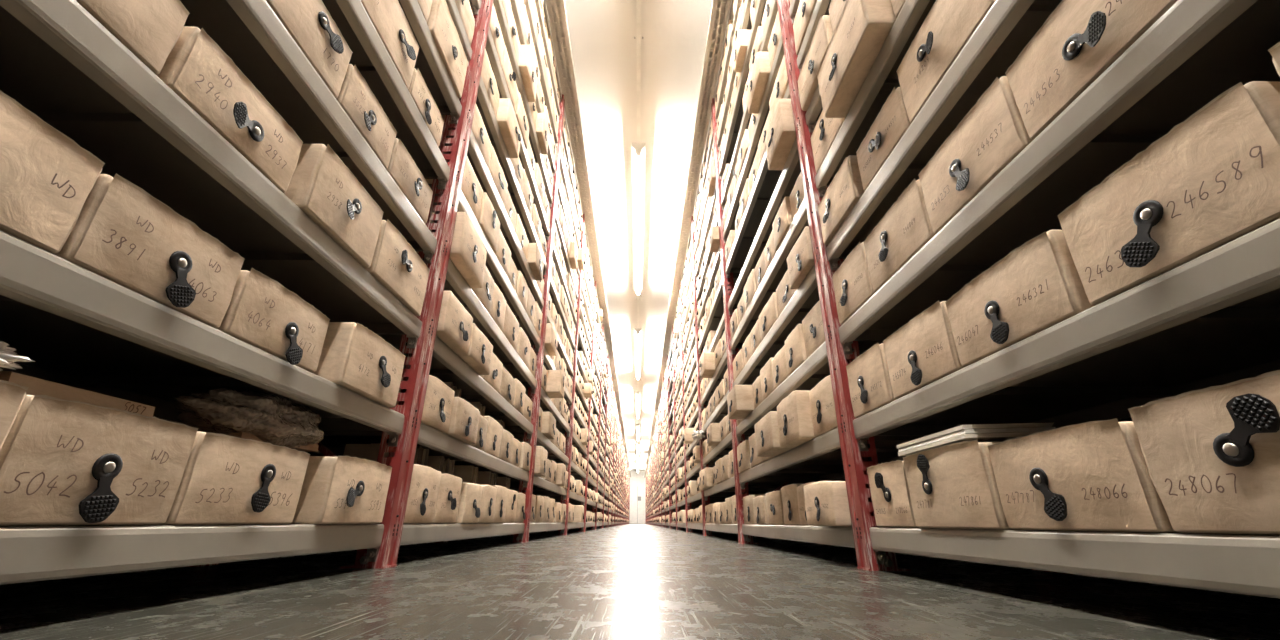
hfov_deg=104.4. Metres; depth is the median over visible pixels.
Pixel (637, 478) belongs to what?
wall
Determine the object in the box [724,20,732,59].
box
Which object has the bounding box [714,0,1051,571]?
bay
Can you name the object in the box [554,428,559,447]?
box
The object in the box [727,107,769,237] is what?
shelf
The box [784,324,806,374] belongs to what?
box
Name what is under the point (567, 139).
box
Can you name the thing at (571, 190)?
box
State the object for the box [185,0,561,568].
bay
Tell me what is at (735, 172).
box
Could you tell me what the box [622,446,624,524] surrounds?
bay
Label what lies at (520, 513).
box
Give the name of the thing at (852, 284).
box
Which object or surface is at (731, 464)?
box
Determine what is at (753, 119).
box
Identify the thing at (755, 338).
box
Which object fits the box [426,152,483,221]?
box
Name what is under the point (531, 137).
shelf
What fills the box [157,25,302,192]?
box
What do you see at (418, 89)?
box
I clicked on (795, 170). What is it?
shelf
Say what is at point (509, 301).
shelf
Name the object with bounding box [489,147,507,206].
box
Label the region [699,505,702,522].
box
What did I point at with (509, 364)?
shelf
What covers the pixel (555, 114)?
box
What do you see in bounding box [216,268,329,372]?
box
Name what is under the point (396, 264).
box
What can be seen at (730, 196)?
box
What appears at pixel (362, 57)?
shelf
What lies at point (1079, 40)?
box
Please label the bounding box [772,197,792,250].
box
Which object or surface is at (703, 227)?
box
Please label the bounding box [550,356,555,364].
box
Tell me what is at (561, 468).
box
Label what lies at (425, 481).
box
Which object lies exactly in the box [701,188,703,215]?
box
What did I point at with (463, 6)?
box
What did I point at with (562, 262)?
box
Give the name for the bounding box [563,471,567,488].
box
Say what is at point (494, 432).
box
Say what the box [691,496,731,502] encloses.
shelf
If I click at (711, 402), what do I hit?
box
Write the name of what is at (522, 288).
box
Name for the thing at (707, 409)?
box
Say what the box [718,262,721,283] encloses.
box
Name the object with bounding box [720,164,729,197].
box
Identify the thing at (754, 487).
shelf
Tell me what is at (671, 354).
bay
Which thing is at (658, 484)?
bay
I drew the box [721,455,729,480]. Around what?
box
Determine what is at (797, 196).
box
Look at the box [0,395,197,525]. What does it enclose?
box
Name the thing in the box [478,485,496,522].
box
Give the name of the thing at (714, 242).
box
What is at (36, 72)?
shelf
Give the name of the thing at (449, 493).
box
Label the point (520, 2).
box
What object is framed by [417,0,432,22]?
box
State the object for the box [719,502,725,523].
box
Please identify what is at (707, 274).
box
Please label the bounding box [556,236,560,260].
box
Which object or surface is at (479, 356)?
box
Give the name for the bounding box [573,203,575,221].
box
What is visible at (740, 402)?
box
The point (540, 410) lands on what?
box
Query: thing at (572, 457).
box
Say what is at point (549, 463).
box
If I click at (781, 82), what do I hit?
box
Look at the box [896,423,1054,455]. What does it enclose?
paper stack
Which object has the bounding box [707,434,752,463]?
shelf
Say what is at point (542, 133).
box
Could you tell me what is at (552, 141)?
box
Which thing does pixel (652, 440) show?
bay
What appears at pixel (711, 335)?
box
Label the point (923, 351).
box
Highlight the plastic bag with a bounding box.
[692,430,704,439]
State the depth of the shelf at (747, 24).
3.86 m
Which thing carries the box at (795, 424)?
on the bay at (834, 455)
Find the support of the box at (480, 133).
on the bay at (431, 355)
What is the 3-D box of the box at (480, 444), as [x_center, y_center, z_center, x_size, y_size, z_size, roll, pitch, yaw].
[-0.919,0.525,2.342,0.358,0.154,0.243,0,-22,0]
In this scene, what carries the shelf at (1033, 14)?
attached to the bay at (1210, 319)
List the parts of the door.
post, frame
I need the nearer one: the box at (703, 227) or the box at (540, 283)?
the box at (540, 283)
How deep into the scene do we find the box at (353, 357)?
1.31 m
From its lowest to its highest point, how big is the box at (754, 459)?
0.189 m
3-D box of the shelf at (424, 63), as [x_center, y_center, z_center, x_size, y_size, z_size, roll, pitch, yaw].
[-1.042,-1.221,1.195,0.548,0.060,1.864,0,-22,0]
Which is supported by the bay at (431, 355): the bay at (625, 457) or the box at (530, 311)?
the box at (530, 311)
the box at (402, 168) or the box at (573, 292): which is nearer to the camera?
the box at (402, 168)
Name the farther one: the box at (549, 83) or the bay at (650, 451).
the bay at (650, 451)
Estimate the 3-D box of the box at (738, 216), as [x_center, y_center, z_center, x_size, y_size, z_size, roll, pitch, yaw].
[0.869,-0.712,3.575,0.363,0.169,0.263,0,-22,0]
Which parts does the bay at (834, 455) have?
foot plate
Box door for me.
[630,486,644,523]
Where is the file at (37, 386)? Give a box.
[0,371,154,416]
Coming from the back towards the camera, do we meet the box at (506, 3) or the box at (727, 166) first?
the box at (727, 166)
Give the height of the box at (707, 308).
0.183 m
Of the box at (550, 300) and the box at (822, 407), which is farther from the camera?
the box at (550, 300)
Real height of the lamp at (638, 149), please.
0.270 m
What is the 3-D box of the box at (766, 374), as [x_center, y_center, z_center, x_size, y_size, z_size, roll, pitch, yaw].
[0.855,0.328,2.722,0.358,0.183,0.258,0,-22,0]
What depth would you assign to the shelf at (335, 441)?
2.05 m
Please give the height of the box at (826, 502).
0.147 m
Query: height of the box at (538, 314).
0.204 m
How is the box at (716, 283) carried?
on the bay at (719, 318)
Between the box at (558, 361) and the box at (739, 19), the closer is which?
the box at (739, 19)
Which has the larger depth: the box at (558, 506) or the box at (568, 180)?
the box at (568, 180)
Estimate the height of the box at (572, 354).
0.198 m
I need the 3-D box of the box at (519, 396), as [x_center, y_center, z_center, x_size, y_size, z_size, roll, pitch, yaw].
[-0.916,0.482,3.125,0.356,0.180,0.268,0,-22,0]
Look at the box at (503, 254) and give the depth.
2.72 m
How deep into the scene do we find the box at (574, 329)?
5.73 m
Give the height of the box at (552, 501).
0.199 m
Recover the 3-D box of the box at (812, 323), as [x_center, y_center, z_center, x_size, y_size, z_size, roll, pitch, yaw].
[0.869,0.033,2.003,0.359,0.187,0.300,0,-22,0]
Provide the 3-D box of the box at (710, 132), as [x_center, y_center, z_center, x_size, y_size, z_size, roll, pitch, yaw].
[0.869,-1.906,4.908,0.357,0.156,0.299,0,-22,0]
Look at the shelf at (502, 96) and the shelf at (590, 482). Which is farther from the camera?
the shelf at (590, 482)
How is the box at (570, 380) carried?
on the bay at (540, 399)
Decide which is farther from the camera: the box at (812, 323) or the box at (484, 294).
the box at (484, 294)
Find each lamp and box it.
[632,143,644,295]
[635,328,641,379]
[636,391,639,417]
[636,424,639,439]
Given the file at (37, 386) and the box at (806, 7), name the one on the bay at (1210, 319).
the box at (806, 7)
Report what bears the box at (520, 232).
on the bay at (431, 355)
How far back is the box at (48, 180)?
0.61 m
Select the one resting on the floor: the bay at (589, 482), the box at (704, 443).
the bay at (589, 482)
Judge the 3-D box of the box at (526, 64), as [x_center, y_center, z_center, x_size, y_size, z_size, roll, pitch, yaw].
[-0.855,-1.586,3.196,0.357,0.187,0.293,0,-22,0]
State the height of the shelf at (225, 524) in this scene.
0.060 m
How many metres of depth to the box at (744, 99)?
3.35 m
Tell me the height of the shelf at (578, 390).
0.060 m
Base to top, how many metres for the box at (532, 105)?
0.176 m
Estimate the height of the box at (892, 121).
0.152 m
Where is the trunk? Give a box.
[634,0,643,423]
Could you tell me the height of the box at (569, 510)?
0.196 m
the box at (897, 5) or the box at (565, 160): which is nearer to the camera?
the box at (897, 5)
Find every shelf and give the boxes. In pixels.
[0,6,405,334]
[0,295,380,430]
[0,524,289,526]
[180,0,422,251]
[312,430,517,479]
[322,0,437,178]
[379,335,525,431]
[398,0,450,114]
[417,253,530,386]
[428,184,534,344]
[439,125,537,302]
[476,96,532,242]
[485,47,544,234]
[495,10,548,201]
[509,432,563,462]
[510,480,559,494]
[525,387,565,431]
[531,345,568,402]
[536,494,579,501]
[543,277,571,347]
[557,346,569,374]
[559,502,590,505]
[560,432,583,454]
[566,403,583,428]
[570,468,582,477]
[574,478,593,486]
[575,386,586,410]
[578,337,584,356]
[680,479,696,487]
[680,503,713,506]
[690,464,714,478]
[691,405,707,427]
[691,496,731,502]
[698,213,713,274]
[699,252,712,299]
[701,273,739,349]
[703,259,720,316]
[704,348,742,404]
[705,405,727,433]
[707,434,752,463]
[711,482,809,495]
[723,0,766,173]
[723,13,751,133]
[725,51,767,204]
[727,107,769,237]
[730,169,781,272]
[733,160,800,308]
[736,219,808,347]
[742,265,839,384]
[743,341,882,433]
[749,436,924,481]
[798,525,906,527]
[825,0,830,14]
[827,0,935,186]
[839,0,1061,258]
[854,0,1279,340]
[875,288,1279,435]
[939,528,1279,535]
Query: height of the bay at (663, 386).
3.872 m
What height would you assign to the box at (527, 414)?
0.162 m
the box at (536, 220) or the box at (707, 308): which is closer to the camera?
the box at (536, 220)
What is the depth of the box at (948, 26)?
1.17 m
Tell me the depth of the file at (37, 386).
0.70 m
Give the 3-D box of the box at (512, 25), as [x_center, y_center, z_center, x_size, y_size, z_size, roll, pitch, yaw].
[-0.907,-1.683,2.936,0.353,0.172,0.267,0,-22,0]
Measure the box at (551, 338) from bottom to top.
0.175 m
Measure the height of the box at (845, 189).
0.173 m
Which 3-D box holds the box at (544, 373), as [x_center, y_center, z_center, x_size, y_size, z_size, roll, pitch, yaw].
[-0.913,0.446,3.881,0.352,0.170,0.246,0,-22,0]
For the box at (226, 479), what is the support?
on the bay at (81, 328)
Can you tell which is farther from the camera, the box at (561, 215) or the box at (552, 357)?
the box at (561, 215)
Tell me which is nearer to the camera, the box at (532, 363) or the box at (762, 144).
the box at (762, 144)
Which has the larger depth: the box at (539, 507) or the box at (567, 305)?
the box at (567, 305)
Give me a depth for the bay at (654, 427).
20.90 m
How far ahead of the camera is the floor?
0.88 m
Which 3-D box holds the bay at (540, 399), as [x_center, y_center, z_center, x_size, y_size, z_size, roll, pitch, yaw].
[-1.034,0.021,4.862,0.598,3.872,1.979,0,-22,0]
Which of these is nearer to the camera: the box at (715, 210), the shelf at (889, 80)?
the shelf at (889, 80)
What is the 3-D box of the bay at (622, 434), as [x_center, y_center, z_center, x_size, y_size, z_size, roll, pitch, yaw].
[-1.119,7.420,23.020,0.596,3.872,1.960,0,-22,0]
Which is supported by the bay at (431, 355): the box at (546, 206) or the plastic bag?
the box at (546, 206)
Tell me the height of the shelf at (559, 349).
0.060 m
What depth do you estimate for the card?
1.09 m
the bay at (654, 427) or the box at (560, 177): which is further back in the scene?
the bay at (654, 427)
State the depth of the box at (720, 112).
4.39 m
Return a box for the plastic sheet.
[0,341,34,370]
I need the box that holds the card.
[220,432,318,451]
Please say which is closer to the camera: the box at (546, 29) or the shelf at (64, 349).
the shelf at (64, 349)
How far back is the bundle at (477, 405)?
2.60 m
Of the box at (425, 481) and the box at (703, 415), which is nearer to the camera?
the box at (425, 481)
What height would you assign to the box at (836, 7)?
0.172 m
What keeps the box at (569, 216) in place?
on the bay at (540, 399)
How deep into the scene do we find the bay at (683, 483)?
8.23 m
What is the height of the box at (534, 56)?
0.190 m
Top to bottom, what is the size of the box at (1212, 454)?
0.166 m
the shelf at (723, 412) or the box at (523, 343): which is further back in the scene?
the shelf at (723, 412)
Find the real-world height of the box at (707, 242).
0.162 m
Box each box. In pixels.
[0,90,104,253]
[0,380,28,449]
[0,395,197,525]
[54,173,244,327]
[76,0,189,74]
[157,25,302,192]
[160,431,309,524]
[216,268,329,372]
[266,0,352,98]
[284,143,383,267]
[290,456,391,523]
[314,322,405,407]
[337,64,396,168]
[343,444,388,461]
[361,0,418,88]
[364,219,429,315]
[386,138,432,223]
[396,375,453,432]
[404,464,440,522]
[408,68,443,146]
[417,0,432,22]
[417,212,486,287]
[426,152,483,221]
[427,0,467,97]
[433,474,461,522]
[436,290,472,354]
[441,105,491,168]
[445,397,479,443]
[455,0,474,45]
[456,482,482,522]
[458,324,492,374]
[469,415,487,450]
[471,266,493,313]
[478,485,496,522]
[479,193,499,252]
[480,352,502,392]
[481,49,499,118]
[482,416,502,457]
[489,3,504,66]
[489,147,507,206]
[490,282,505,331]
[491,485,507,522]
[495,230,510,276]
[496,99,520,157]
[499,367,515,405]
[499,429,513,462]
[502,0,510,22]
[502,46,517,112]
[503,304,518,350]
[504,489,517,522]
[505,189,516,230]
[508,8,520,61]
[508,257,517,291]
[510,157,523,189]
[510,438,521,466]
[513,379,525,414]
[515,92,529,148]
[515,214,528,258]
[515,492,525,522]
[516,271,528,310]
[516,327,530,368]
[517,0,523,17]
[518,45,537,101]
[519,442,531,471]
[521,4,532,54]
[521,169,533,218]
[523,393,532,422]
[523,494,535,522]
[526,138,535,176]
[526,289,535,325]
[527,243,543,279]
[528,102,536,129]
[529,348,536,376]
[531,0,541,47]
[532,44,539,91]
[532,204,541,241]
[534,301,541,336]
[534,446,547,475]
[534,495,544,522]
[535,163,544,204]
[536,113,548,153]
[536,278,544,296]
[538,81,544,112]
[538,408,542,431]
[540,38,547,81]
[540,227,546,258]
[541,365,546,390]
[541,412,555,438]
[542,7,547,40]
[542,154,548,175]
[542,496,549,522]
[543,192,550,226]
[544,106,551,139]
[545,324,557,355]
[545,370,564,397]
[545,459,551,481]
[547,68,553,110]
[548,35,555,77]
[548,163,553,193]
[548,294,551,315]
[548,498,554,522]
[550,128,555,161]
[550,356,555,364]
[550,460,556,483]
[551,258,555,284]
[551,303,557,329]
[553,98,558,134]
[553,224,557,248]
[553,502,561,522]
[554,73,559,102]
[554,398,561,413]
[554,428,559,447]
[555,271,560,298]
[555,351,561,369]
[556,192,559,218]
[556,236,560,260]
[556,463,565,485]
[557,314,562,341]
[558,433,565,453]
[559,168,562,192]
[559,205,565,239]
[560,250,564,273]
[560,285,566,312]
[560,504,566,522]
[561,139,564,163]
[561,358,566,383]
[561,398,565,417]
[562,184,567,213]
[562,329,566,350]
[563,117,566,136]
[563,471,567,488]
[564,154,567,178]
[564,225,569,256]
[564,264,567,283]
[564,404,568,422]
[565,297,568,322]
[565,370,568,389]
[566,130,570,157]
[566,339,570,362]
[567,173,570,192]
[567,202,572,231]
[567,273,572,297]
[568,308,572,332]
[568,375,572,396]
[568,503,571,521]
[569,242,577,268]
[570,185,573,209]
[571,283,575,308]
[571,348,573,367]
[571,445,573,461]
[571,505,573,521]
[572,269,575,280]
[572,321,575,341]
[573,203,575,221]
[573,418,575,432]
[575,271,578,290]
[699,470,705,489]
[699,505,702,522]
[700,378,704,397]
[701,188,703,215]
[701,221,704,244]
[701,352,715,377]
[701,408,705,427]
[702,439,706,458]
[702,467,713,488]
[704,174,707,200]
[704,201,708,227]
[705,266,709,288]
[705,297,709,321]
[705,330,716,352]
[705,378,707,389]
[705,404,708,421]
[705,505,709,523]
[706,230,709,255]
[706,440,710,454]
[707,160,715,196]
[707,423,720,445]
[708,197,712,210]
[708,504,713,523]
[709,119,711,138]
[709,226,719,251]
[709,254,713,276]
[709,395,713,416]
[710,288,714,309]
[711,144,713,159]
[713,197,717,224]
[713,386,717,409]
[713,466,716,485]
[713,502,720,523]
[714,269,718,295]
[714,339,721,368]
[715,81,719,107]
[715,458,722,483]
[717,104,722,138]
[717,379,724,403]
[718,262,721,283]
[719,51,724,85]
[719,134,724,167]
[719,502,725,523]
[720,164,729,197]
[720,331,725,356]
[720,416,726,440]
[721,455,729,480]
[722,81,727,110]
[723,201,727,228]
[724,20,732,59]
[724,116,728,141]
[724,369,728,393]
[725,230,735,263]
[725,414,730,434]
[725,497,732,523]
[727,50,733,85]
[727,180,733,213]
[727,385,753,418]
[728,89,734,123]
[729,449,733,477]
[730,308,738,339]
[732,8,741,54]
[732,160,739,193]
[732,349,743,380]
[732,494,764,523]
[733,30,750,71]
[734,72,740,97]
[735,207,740,234]
[736,419,743,425]
[737,293,744,323]
[737,440,750,472]
[738,129,749,174]
[739,178,750,219]
[741,0,745,18]
[742,73,749,112]
[742,334,751,365]
[742,494,764,523]
[743,269,755,311]
[746,51,770,113]
[748,114,757,141]
[749,26,762,76]
[749,150,759,192]
[749,433,760,467]
[750,0,757,24]
[750,319,760,354]
[752,375,762,408]
[753,496,768,524]
[755,248,765,290]
[755,411,792,456]
[758,110,770,164]
[759,292,778,341]
[760,358,774,400]
[760,457,773,462]
[761,0,772,35]
[764,231,776,271]
[765,99,795,169]
[765,490,784,524]
[768,12,781,68]
[769,55,787,118]
[771,347,788,388]
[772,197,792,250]
[776,270,796,315]
[777,391,815,447]
[781,484,801,524]
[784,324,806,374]
[787,227,844,288]
[790,173,804,219]
[792,0,816,54]
[797,15,832,110]
[797,481,818,525]
[802,300,824,357]
[804,480,851,525]
[809,375,837,436]
[810,110,844,172]
[817,0,896,117]
[818,156,864,244]
[828,0,846,32]
[832,242,874,324]
[846,343,895,417]
[856,87,910,189]
[863,179,934,291]
[867,460,918,527]
[883,300,963,398]
[890,0,905,17]
[896,0,995,122]
[903,440,1013,529]
[918,77,1032,233]
[945,230,1094,366]
[987,418,1179,532]
[1005,0,1177,139]
[1058,81,1279,304]
[1128,370,1279,534]
[1268,42,1279,70]
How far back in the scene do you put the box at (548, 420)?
3.92 m
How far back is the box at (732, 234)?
3.86 m
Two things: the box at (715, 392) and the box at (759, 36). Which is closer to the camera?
the box at (759, 36)
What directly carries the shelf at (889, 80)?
attached to the bay at (1210, 319)
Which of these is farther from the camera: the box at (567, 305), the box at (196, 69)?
the box at (567, 305)
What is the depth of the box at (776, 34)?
2.59 m
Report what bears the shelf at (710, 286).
attached to the bay at (719, 318)
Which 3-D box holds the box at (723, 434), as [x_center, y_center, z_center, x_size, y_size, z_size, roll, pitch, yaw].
[0.849,0.903,4.111,0.356,0.166,0.310,0,-22,0]
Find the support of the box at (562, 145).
on the bay at (540, 399)
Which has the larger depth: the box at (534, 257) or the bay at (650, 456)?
the bay at (650, 456)
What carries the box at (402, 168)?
on the bay at (81, 328)
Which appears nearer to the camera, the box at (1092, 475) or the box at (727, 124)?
the box at (1092, 475)
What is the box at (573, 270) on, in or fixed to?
on the bay at (540, 399)
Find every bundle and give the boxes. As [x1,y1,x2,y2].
[174,388,323,450]
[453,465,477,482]
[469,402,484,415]
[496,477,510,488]
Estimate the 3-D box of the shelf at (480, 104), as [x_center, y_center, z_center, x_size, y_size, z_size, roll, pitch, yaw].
[-1.048,-0.781,3.132,0.548,0.060,1.864,0,-22,0]
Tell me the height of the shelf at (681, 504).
0.060 m
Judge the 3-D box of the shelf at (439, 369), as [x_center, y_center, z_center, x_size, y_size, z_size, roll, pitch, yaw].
[-1.056,0.416,2.644,0.548,0.060,1.864,0,-22,0]
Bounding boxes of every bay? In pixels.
[0,0,481,584]
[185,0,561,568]
[440,94,582,541]
[511,214,594,534]
[559,281,602,531]
[586,354,611,527]
[586,376,614,526]
[587,325,607,529]
[601,394,616,526]
[604,407,618,525]
[609,418,620,525]
[612,434,622,524]
[617,430,621,524]
[621,441,623,524]
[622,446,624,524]
[623,457,625,524]
[624,462,626,523]
[649,456,654,524]
[650,451,651,524]
[650,456,650,524]
[651,446,657,524]
[652,440,655,524]
[653,427,659,525]
[655,422,668,525]
[656,411,660,526]
[658,394,668,526]
[661,377,675,527]
[664,355,684,528]
[668,325,698,529]
[673,282,724,532]
[681,216,731,535]
[693,98,809,543]
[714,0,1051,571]
[789,0,1279,598]
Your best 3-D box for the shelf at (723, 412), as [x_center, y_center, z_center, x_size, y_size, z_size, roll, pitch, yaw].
[0.986,0.882,4.612,0.548,0.060,1.864,0,-22,0]
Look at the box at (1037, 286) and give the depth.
0.91 m
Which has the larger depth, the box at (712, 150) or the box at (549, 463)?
the box at (712, 150)
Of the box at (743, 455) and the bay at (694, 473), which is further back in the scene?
the bay at (694, 473)
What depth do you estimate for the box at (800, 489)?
2.10 m
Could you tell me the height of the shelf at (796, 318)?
0.060 m
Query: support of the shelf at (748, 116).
attached to the bay at (834, 455)
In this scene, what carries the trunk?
attached to the ceiling
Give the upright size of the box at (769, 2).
0.157 m
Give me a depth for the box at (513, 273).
2.96 m
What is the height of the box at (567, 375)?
0.175 m
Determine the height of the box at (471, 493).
0.168 m
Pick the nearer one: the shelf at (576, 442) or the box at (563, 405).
the box at (563, 405)
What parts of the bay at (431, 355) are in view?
foot plate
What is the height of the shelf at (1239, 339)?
0.060 m
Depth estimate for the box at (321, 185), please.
1.20 m
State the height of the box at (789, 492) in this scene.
0.177 m
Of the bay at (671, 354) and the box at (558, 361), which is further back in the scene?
the bay at (671, 354)
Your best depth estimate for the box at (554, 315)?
4.37 m
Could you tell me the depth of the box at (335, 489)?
1.23 m
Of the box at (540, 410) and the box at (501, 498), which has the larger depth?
the box at (540, 410)
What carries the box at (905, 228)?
on the bay at (1210, 319)
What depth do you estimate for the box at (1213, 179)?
0.63 m
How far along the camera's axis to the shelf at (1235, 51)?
0.85 m
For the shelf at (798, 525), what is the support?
attached to the bay at (834, 455)
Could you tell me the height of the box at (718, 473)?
0.194 m
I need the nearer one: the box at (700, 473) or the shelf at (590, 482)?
the box at (700, 473)
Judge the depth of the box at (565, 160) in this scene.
4.97 m
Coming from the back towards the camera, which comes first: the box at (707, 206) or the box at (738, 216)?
the box at (707, 206)
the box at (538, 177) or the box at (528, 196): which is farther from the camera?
the box at (538, 177)
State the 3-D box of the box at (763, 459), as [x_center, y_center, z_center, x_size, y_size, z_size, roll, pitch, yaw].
[0.843,0.668,2.712,0.358,0.192,0.275,0,-22,0]
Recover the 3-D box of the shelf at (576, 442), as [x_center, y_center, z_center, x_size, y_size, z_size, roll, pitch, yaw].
[-1.071,1.596,6.396,0.548,0.060,1.864,0,-22,0]
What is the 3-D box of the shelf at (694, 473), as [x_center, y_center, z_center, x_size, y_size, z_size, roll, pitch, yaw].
[0.975,1.921,6.305,0.548,0.060,1.864,0,-22,0]
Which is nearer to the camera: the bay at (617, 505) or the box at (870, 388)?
the box at (870, 388)
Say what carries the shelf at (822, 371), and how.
attached to the bay at (834, 455)
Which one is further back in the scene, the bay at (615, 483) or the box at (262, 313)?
the bay at (615, 483)
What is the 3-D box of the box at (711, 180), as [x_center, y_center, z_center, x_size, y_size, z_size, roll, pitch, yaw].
[0.812,-1.329,4.672,0.363,0.201,0.298,0,-22,0]
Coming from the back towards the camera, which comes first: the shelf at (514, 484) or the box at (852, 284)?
the shelf at (514, 484)
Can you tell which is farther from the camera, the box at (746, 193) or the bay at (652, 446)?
the bay at (652, 446)
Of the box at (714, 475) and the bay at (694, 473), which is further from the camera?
the bay at (694, 473)
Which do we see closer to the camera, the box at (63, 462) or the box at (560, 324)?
the box at (63, 462)
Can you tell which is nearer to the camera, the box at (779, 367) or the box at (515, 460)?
the box at (779, 367)
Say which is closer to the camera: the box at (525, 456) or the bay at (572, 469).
the box at (525, 456)
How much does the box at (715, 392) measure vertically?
0.171 m
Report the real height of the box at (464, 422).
0.155 m
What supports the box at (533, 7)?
on the bay at (431, 355)
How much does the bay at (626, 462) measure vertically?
3.872 m
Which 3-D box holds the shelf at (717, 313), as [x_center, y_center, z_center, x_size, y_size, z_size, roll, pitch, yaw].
[0.992,-0.015,4.978,0.548,0.060,1.864,0,-22,0]
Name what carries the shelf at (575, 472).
attached to the bay at (572, 469)
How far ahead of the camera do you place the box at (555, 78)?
4.50 m
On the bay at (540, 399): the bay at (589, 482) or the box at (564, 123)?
the box at (564, 123)
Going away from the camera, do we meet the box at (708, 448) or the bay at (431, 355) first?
the bay at (431, 355)
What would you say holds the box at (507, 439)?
on the bay at (431, 355)
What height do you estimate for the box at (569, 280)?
0.190 m
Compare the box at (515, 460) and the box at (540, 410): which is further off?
the box at (540, 410)
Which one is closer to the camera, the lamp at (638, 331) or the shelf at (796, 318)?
the shelf at (796, 318)
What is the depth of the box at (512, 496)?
2.93 m
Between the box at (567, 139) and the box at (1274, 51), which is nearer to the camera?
the box at (1274, 51)
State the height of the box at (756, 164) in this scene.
0.176 m
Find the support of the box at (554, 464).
on the bay at (540, 399)
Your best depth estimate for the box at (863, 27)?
1.51 m
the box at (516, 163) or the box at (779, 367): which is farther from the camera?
the box at (516, 163)
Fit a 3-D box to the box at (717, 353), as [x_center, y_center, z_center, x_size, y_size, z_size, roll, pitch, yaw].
[0.843,0.303,4.370,0.357,0.180,0.342,0,-22,0]
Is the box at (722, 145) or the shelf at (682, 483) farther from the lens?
the shelf at (682, 483)
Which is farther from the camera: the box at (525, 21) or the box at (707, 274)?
the box at (707, 274)
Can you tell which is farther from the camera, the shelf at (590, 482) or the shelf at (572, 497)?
the shelf at (590, 482)
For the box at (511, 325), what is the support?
on the bay at (431, 355)
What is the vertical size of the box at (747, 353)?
0.177 m
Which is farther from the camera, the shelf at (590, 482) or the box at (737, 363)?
the shelf at (590, 482)
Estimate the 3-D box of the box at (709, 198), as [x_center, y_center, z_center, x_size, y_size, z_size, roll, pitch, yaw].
[0.863,-1.221,4.937,0.356,0.201,0.278,0,-22,0]
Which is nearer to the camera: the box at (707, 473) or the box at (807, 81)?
the box at (807, 81)
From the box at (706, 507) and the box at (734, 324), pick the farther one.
the box at (706, 507)
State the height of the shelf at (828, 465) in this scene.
0.060 m
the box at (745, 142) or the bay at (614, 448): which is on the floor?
the bay at (614, 448)
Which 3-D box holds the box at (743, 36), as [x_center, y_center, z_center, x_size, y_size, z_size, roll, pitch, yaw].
[0.821,-1.831,3.381,0.357,0.158,0.219,0,-22,0]
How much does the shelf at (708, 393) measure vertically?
0.060 m
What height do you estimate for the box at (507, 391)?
0.162 m
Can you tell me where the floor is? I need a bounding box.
[0,524,1279,639]
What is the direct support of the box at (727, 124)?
on the bay at (834, 455)
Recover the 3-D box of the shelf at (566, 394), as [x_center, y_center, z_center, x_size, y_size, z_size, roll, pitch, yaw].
[-1.060,0.557,4.703,0.548,0.060,1.864,0,-22,0]
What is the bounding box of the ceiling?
[545,0,731,470]
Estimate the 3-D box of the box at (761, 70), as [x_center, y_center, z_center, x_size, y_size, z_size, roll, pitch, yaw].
[0.808,-1.359,2.847,0.357,0.170,0.304,0,-22,0]
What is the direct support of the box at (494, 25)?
on the bay at (431, 355)
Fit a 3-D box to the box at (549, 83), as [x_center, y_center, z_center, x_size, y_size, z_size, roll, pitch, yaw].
[-0.904,-1.909,4.122,0.357,0.194,0.297,0,-22,0]
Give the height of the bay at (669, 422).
3.872 m
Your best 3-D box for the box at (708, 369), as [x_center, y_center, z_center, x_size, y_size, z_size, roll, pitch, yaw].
[0.749,0.426,4.659,0.362,0.169,0.289,0,-22,0]
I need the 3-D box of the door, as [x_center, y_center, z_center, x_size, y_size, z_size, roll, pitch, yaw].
[-0.221,16.954,45.517,1.400,3.200,0.080,0,-22,0]
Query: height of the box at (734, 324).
0.170 m
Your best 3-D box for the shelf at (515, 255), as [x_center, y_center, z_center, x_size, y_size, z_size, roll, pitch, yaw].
[-1.050,-0.482,3.010,0.548,0.060,1.864,0,-22,0]
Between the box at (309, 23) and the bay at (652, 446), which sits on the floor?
the bay at (652, 446)
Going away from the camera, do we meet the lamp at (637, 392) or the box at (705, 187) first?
the box at (705, 187)
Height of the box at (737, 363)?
0.158 m
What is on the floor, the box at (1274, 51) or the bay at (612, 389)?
the bay at (612, 389)
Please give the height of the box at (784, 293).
0.173 m
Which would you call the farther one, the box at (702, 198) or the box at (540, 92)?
the box at (702, 198)
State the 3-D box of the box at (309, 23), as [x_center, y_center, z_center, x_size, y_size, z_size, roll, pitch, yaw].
[-0.907,-0.678,1.111,0.360,0.162,0.322,0,-22,0]
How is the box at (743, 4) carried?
on the bay at (834, 455)
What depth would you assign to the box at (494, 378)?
2.58 m
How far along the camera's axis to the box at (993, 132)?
1.03 m
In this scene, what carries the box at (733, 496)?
on the bay at (719, 318)
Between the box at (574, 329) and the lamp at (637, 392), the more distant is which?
the lamp at (637, 392)
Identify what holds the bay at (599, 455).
on the floor
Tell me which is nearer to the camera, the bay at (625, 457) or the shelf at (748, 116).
the shelf at (748, 116)
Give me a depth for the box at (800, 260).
2.06 m
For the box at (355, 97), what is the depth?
1.35 m
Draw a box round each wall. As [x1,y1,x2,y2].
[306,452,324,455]
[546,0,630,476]
[629,471,645,523]
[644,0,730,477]
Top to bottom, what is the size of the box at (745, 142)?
0.164 m
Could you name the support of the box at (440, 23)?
on the bay at (81, 328)
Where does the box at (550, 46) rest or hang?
on the bay at (431, 355)
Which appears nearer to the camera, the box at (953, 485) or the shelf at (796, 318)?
the box at (953, 485)

